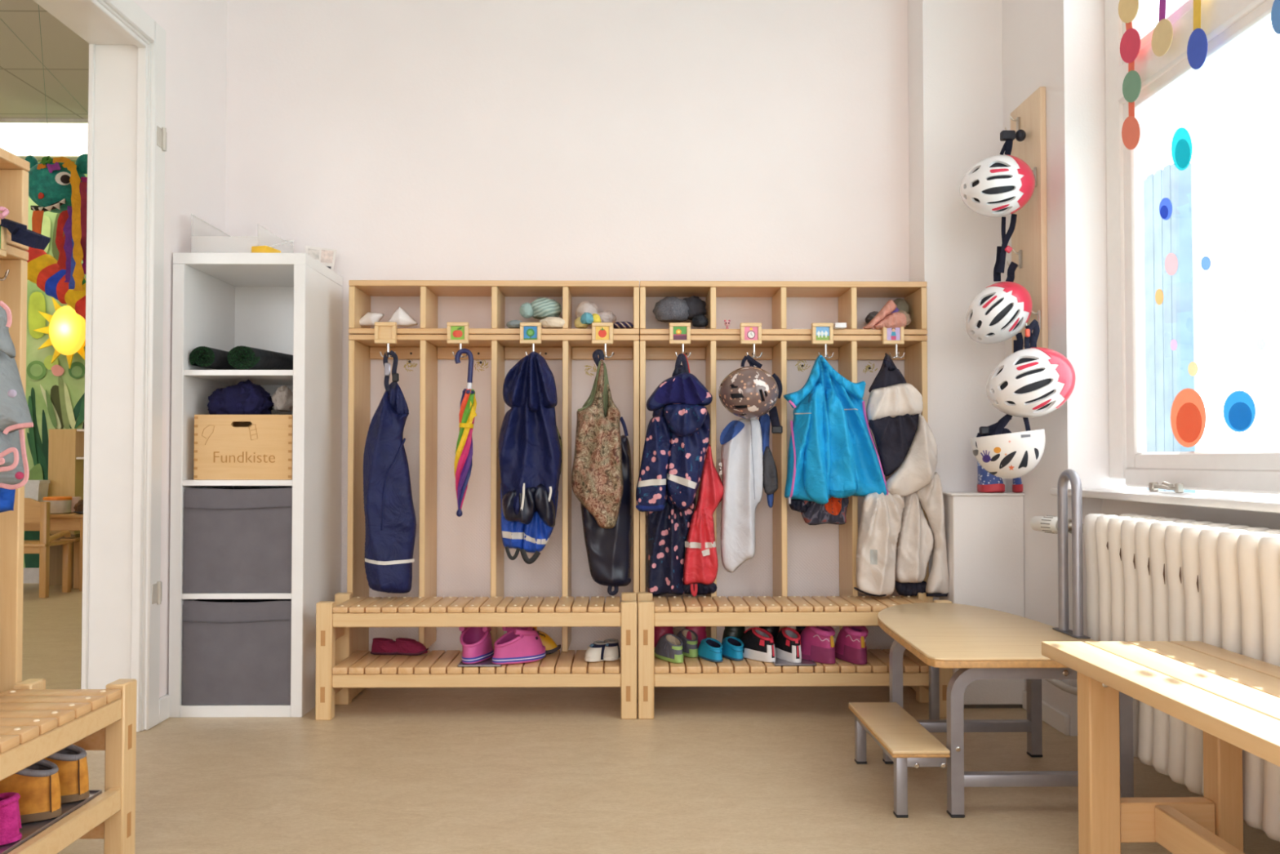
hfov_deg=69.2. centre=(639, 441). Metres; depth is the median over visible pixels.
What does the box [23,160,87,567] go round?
wall
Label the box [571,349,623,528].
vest
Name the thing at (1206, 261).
dot
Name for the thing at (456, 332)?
picture
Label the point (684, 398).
hood
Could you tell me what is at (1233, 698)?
bench
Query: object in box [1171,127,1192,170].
dot
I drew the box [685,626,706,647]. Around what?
rubber boot
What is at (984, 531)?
cabinet
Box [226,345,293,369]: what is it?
mat
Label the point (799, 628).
rubber boot
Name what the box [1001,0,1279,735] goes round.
wall
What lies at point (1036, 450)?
vent
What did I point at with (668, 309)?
bundle
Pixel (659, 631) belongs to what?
rubber boot
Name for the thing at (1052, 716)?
baseboard
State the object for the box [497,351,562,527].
jacket
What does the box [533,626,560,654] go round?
rubber boot
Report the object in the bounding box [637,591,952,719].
bench
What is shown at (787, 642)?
trainer
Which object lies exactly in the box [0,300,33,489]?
jacket
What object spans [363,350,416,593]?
rain dungarees
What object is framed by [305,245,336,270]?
card
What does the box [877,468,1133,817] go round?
table
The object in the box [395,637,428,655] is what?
slipper
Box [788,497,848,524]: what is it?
trousers
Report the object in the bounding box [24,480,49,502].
bin
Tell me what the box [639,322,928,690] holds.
coat rack
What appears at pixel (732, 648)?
slipper
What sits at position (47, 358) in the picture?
flower
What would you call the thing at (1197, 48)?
garland
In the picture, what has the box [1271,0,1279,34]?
dot
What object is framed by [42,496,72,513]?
tub
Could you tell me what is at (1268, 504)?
window sill
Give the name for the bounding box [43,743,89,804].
boot
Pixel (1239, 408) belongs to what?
dot
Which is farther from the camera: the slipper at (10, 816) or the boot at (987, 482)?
the boot at (987, 482)
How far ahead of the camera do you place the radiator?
1.98 m
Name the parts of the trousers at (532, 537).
trouser leg, trouser leg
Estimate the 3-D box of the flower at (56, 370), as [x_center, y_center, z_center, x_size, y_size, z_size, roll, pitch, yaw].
[-3.858,-0.469,6.148,0.085,0.077,0.001,0,-1,-1]
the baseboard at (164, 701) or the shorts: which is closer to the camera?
the shorts
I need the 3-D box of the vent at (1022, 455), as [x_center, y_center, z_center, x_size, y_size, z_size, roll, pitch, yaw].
[1.102,0.052,2.663,0.024,0.053,0.026,0,-1,-1]
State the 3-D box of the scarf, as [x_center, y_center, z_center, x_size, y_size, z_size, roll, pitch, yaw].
[-0.295,-0.405,3.165,0.097,0.039,0.062,0,-1,-1]
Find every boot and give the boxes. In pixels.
[0,759,61,823]
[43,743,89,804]
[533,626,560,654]
[653,625,673,648]
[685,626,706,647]
[721,626,745,641]
[759,626,779,641]
[795,626,806,634]
[800,626,835,663]
[834,626,868,664]
[977,461,1004,492]
[1012,476,1022,492]
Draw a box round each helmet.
[718,354,782,433]
[959,129,1035,281]
[964,261,1032,352]
[969,415,1045,478]
[986,319,1075,435]
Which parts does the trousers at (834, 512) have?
orange panel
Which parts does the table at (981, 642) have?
leg, leg frame, leg frame, handrail, mount plate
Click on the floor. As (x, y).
(715, 770)
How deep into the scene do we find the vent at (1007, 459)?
2.67 m
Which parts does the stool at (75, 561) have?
seat, leg, leg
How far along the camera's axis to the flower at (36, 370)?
6.15 m
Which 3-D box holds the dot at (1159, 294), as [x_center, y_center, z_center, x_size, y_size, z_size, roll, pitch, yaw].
[1.412,-0.392,2.522,0.001,0.044,0.038,0,-1,-1]
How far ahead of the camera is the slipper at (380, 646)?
3.08 m
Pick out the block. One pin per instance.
(258, 249)
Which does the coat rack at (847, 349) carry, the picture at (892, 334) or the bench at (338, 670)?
the picture at (892, 334)
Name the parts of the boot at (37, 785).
heel panel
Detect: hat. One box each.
[359,311,385,326]
[387,306,418,326]
[519,297,561,319]
[862,299,906,328]
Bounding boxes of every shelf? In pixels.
[0,147,30,250]
[348,280,639,334]
[639,280,927,337]
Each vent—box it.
[991,453,999,461]
[999,450,1016,468]
[1017,450,1027,468]
[1034,448,1039,459]
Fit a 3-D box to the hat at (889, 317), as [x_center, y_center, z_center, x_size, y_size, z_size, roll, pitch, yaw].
[0.834,-0.432,3.148,0.146,0.103,0.058,0,-1,-1]
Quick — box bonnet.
[575,300,616,322]
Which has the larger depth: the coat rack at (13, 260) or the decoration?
the decoration
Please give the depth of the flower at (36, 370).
6.15 m
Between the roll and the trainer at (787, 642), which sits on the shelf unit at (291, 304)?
the roll
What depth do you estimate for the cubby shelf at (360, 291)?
3.15 m
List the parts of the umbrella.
handle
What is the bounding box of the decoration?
[1143,163,1195,493]
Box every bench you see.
[0,678,137,853]
[315,591,636,719]
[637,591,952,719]
[1041,640,1279,853]
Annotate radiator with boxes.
[1030,513,1279,841]
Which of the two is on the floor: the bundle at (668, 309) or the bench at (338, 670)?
the bench at (338, 670)
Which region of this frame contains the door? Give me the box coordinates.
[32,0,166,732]
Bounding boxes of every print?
[7,389,17,397]
[14,471,24,479]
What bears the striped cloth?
on the cubby shelf at (360, 291)
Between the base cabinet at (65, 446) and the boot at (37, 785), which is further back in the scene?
the base cabinet at (65, 446)
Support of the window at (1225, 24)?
in the wall at (1059, 46)
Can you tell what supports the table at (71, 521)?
on the floor
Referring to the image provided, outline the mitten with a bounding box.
[506,320,522,328]
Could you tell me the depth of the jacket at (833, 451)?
3.04 m
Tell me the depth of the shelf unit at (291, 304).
2.94 m
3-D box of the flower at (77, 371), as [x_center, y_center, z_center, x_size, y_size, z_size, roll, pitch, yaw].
[-3.732,-0.463,6.151,0.071,0.072,0.001,0,-1,-1]
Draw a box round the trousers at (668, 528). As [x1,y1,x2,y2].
[646,491,716,595]
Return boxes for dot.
[1155,288,1163,305]
[1159,197,1172,220]
[1164,253,1177,275]
[1170,339,1177,350]
[1170,387,1205,447]
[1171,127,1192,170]
[1187,361,1197,376]
[1200,256,1210,270]
[1222,390,1255,431]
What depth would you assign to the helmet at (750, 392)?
2.98 m
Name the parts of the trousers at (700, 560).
trouser leg, trouser leg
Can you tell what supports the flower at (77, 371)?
on the wall at (55, 392)
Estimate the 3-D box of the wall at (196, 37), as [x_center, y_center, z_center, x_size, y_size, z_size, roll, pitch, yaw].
[-1.562,-0.806,1.697,0.174,3.300,9.200,0,-1,-1]
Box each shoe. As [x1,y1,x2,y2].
[584,640,609,661]
[603,638,620,660]
[653,633,683,662]
[675,628,697,657]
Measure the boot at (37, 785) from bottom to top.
0.110 m
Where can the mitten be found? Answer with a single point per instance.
(513, 323)
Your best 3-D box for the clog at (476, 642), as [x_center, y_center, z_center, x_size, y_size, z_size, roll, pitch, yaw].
[-0.532,0.649,3.015,0.103,0.111,0.185,0,-1,-1]
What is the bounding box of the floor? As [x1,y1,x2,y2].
[22,582,1279,853]
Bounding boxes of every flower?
[26,360,46,379]
[30,364,42,376]
[44,355,58,369]
[51,364,64,376]
[68,361,84,378]
[71,365,82,376]
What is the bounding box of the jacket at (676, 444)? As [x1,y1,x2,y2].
[635,353,712,511]
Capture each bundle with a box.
[652,295,708,327]
[865,297,911,327]
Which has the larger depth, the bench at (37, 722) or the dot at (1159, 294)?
the dot at (1159, 294)
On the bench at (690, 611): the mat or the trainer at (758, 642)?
the trainer at (758, 642)
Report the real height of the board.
0.852 m
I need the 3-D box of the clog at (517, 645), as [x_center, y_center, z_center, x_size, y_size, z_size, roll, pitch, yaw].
[-0.388,0.649,2.981,0.186,0.111,0.099,1,-1,-34]
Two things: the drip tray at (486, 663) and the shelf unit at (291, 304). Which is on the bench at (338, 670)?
the drip tray at (486, 663)
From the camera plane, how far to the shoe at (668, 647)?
2.99 m
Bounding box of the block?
[251,245,280,253]
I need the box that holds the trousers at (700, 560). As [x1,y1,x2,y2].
[683,353,723,596]
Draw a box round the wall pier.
[907,0,1005,600]
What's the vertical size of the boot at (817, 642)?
0.122 m
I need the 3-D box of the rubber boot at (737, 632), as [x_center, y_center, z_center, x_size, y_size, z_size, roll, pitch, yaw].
[0.317,0.651,3.137,0.089,0.117,0.061,0,-1,-1]
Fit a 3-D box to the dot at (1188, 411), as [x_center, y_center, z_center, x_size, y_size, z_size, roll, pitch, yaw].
[1.413,-0.060,2.395,0.002,0.153,0.150,0,-1,-1]
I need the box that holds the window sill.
[1049,488,1279,513]
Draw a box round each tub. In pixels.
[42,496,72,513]
[191,213,293,247]
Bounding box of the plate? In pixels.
[73,499,83,513]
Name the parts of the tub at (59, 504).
lid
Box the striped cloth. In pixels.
[613,321,633,328]
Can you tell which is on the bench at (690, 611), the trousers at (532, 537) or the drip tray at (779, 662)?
the drip tray at (779, 662)
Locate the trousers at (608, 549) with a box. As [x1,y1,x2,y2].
[580,416,631,595]
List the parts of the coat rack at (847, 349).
rail, block frame, rail, block frame, rail, block frame, rail, block frame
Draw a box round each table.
[23,512,83,591]
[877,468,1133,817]
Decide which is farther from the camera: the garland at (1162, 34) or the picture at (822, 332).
the picture at (822, 332)
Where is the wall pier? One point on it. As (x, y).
(955, 46)
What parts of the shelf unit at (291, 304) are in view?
panel, panel, fabric drawer, fabric drawer, panel, panel, panel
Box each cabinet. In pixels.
[48,428,84,585]
[938,491,1025,707]
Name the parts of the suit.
trouser leg, panel, trouser leg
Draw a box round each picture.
[450,326,464,339]
[524,326,537,339]
[595,326,608,339]
[673,326,686,339]
[744,326,757,340]
[816,326,829,340]
[886,327,900,340]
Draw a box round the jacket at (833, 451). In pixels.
[783,355,888,504]
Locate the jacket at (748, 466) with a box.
[719,413,777,572]
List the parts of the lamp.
lamp shade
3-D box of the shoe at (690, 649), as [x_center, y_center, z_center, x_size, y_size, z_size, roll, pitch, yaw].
[0.152,0.670,3.113,0.074,0.079,0.173,0,-1,-12]
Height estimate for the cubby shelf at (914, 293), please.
0.182 m
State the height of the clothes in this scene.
0.127 m
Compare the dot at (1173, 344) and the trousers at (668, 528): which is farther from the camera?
the trousers at (668, 528)
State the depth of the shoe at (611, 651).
2.99 m
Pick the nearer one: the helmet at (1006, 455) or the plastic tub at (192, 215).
the helmet at (1006, 455)
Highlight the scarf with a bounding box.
[539,316,564,328]
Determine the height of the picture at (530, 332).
0.045 m
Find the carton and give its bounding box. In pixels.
[833,322,846,328]
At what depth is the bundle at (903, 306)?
3.26 m
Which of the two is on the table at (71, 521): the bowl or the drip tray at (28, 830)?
the bowl
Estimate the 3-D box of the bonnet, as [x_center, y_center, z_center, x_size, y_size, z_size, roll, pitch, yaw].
[-0.157,-0.457,3.283,0.146,0.084,0.094,0,-1,-1]
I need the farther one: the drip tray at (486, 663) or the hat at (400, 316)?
the hat at (400, 316)
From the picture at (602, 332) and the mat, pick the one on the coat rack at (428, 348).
the picture at (602, 332)
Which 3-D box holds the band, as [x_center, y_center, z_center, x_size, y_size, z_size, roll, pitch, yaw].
[-1.227,-0.439,1.784,0.025,0.025,0.017,0,-1,-1]
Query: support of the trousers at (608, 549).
hanging from the coat rack at (428, 348)
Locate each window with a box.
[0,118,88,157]
[1104,0,1279,494]
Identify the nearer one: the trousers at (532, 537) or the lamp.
the trousers at (532, 537)
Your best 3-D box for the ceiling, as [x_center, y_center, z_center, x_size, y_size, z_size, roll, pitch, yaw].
[-3.835,-2.002,1.642,4.372,0.070,9.100,0,-1,-1]
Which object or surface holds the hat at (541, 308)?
on the cubby shelf at (360, 291)
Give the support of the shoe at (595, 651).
on the bench at (338, 670)
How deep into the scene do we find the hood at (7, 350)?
1.61 m
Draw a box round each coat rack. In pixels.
[0,218,50,693]
[346,322,639,699]
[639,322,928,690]
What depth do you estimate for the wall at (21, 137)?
5.70 m
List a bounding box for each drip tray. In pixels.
[0,789,102,853]
[457,653,502,666]
[772,657,816,666]
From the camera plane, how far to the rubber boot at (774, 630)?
3.12 m
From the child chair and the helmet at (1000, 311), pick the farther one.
the child chair
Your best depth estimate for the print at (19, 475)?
1.64 m
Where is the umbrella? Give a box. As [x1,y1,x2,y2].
[453,348,476,516]
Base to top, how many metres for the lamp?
0.504 m
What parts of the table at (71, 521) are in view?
leg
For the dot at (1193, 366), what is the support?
attached to the window at (1225, 24)
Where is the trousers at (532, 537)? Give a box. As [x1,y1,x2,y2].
[500,482,558,564]
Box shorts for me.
[0,488,15,512]
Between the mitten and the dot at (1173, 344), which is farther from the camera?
the mitten
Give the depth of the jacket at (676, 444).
3.03 m
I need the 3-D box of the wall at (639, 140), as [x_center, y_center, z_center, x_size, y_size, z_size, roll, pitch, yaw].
[-0.056,-0.770,3.425,3.224,3.300,0.123,0,-1,-1]
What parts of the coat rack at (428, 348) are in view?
block frame, rail, block frame, rail, block frame, rail, rail, block frame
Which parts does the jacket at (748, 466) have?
panel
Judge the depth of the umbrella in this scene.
3.08 m
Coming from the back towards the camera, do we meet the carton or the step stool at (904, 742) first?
the carton
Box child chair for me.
[23,497,72,598]
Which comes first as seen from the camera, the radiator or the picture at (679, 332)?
the radiator
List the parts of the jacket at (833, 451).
zip pull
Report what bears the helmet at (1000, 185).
hanging from the board
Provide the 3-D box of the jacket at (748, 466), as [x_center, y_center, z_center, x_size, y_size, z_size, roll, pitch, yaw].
[0.366,0.172,3.099,0.200,0.538,0.073,0,-1,-7]
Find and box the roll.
[188,346,241,369]
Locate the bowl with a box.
[71,497,80,512]
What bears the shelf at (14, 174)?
on the coat rack at (13, 260)
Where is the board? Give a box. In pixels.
[1004,86,1048,353]
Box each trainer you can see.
[740,626,775,662]
[773,626,801,662]
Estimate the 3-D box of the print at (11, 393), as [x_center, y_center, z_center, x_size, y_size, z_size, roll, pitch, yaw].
[-1.075,-0.082,1.588,0.016,0.014,0.006,0,-1,-1]
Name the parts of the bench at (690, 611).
post, post, rail, rail, rail, rail, post, post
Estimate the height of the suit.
0.816 m
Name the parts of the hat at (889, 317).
crown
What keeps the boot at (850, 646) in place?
on the bench at (690, 611)
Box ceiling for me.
[0,0,88,159]
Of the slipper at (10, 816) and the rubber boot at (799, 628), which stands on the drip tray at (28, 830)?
the slipper at (10, 816)
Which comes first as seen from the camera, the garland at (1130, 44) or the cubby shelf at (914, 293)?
the garland at (1130, 44)
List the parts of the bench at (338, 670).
post, rail, rail, post, rail, rail, rail, rail, post, post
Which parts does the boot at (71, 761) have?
heel panel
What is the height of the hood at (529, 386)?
0.202 m
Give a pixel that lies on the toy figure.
(726, 323)
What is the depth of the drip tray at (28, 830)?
1.65 m
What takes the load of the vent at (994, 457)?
attached to the helmet at (1006, 455)
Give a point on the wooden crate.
(227, 446)
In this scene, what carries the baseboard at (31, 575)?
attached to the wall at (55, 392)
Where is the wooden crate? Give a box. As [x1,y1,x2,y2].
[193,414,293,479]
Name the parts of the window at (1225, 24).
sash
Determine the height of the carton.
0.017 m
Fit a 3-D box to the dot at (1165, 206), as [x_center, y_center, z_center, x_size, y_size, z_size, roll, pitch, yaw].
[1.411,-0.624,2.493,0.002,0.062,0.059,0,-1,-1]
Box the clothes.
[207,378,293,414]
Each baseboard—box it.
[23,567,39,582]
[159,693,169,723]
[1022,689,1070,735]
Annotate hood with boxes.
[0,306,15,358]
[502,351,557,412]
[646,372,712,436]
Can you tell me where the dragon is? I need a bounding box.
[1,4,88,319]
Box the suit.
[853,354,949,596]
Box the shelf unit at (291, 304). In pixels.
[168,252,342,717]
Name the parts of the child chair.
seat rail, backrest, leg, seat, armrest, leg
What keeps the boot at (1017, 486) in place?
on the cabinet at (984, 531)
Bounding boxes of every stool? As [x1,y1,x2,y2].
[60,537,79,588]
[848,702,950,817]
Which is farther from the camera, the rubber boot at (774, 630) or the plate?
the plate
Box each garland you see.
[1118,0,1141,149]
[1151,0,1173,56]
[1186,0,1207,69]
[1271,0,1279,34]
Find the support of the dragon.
hanging from the ceiling
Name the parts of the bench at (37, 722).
post, rail, rail, rail, rail, post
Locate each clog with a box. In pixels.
[458,626,493,663]
[492,626,546,664]
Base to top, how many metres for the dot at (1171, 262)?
0.061 m
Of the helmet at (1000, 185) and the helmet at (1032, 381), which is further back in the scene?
the helmet at (1000, 185)
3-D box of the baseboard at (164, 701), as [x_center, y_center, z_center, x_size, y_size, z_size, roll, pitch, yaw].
[-1.484,0.832,2.884,0.014,0.075,0.069,0,-1,-1]
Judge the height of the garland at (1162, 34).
0.335 m
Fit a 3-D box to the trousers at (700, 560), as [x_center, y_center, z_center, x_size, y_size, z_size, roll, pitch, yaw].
[0.210,0.112,3.099,0.155,0.811,0.058,0,-1,-1]
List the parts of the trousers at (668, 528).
trouser leg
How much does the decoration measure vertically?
2.300 m
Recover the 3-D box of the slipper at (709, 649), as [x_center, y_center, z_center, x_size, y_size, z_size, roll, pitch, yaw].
[0.228,0.677,3.033,0.070,0.062,0.156,0,-1,-11]
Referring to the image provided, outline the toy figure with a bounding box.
[724,320,730,328]
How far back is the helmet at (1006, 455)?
2.67 m
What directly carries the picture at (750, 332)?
on the coat rack at (847, 349)
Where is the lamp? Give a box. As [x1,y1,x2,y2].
[32,297,85,368]
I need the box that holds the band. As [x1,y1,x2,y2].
[0,206,8,219]
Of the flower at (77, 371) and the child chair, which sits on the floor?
the child chair
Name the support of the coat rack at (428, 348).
on the floor
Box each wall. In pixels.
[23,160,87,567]
[132,0,226,697]
[224,0,909,659]
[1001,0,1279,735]
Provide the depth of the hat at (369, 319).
3.20 m
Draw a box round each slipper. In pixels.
[0,791,22,845]
[370,637,398,654]
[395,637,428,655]
[697,637,722,662]
[721,635,743,660]

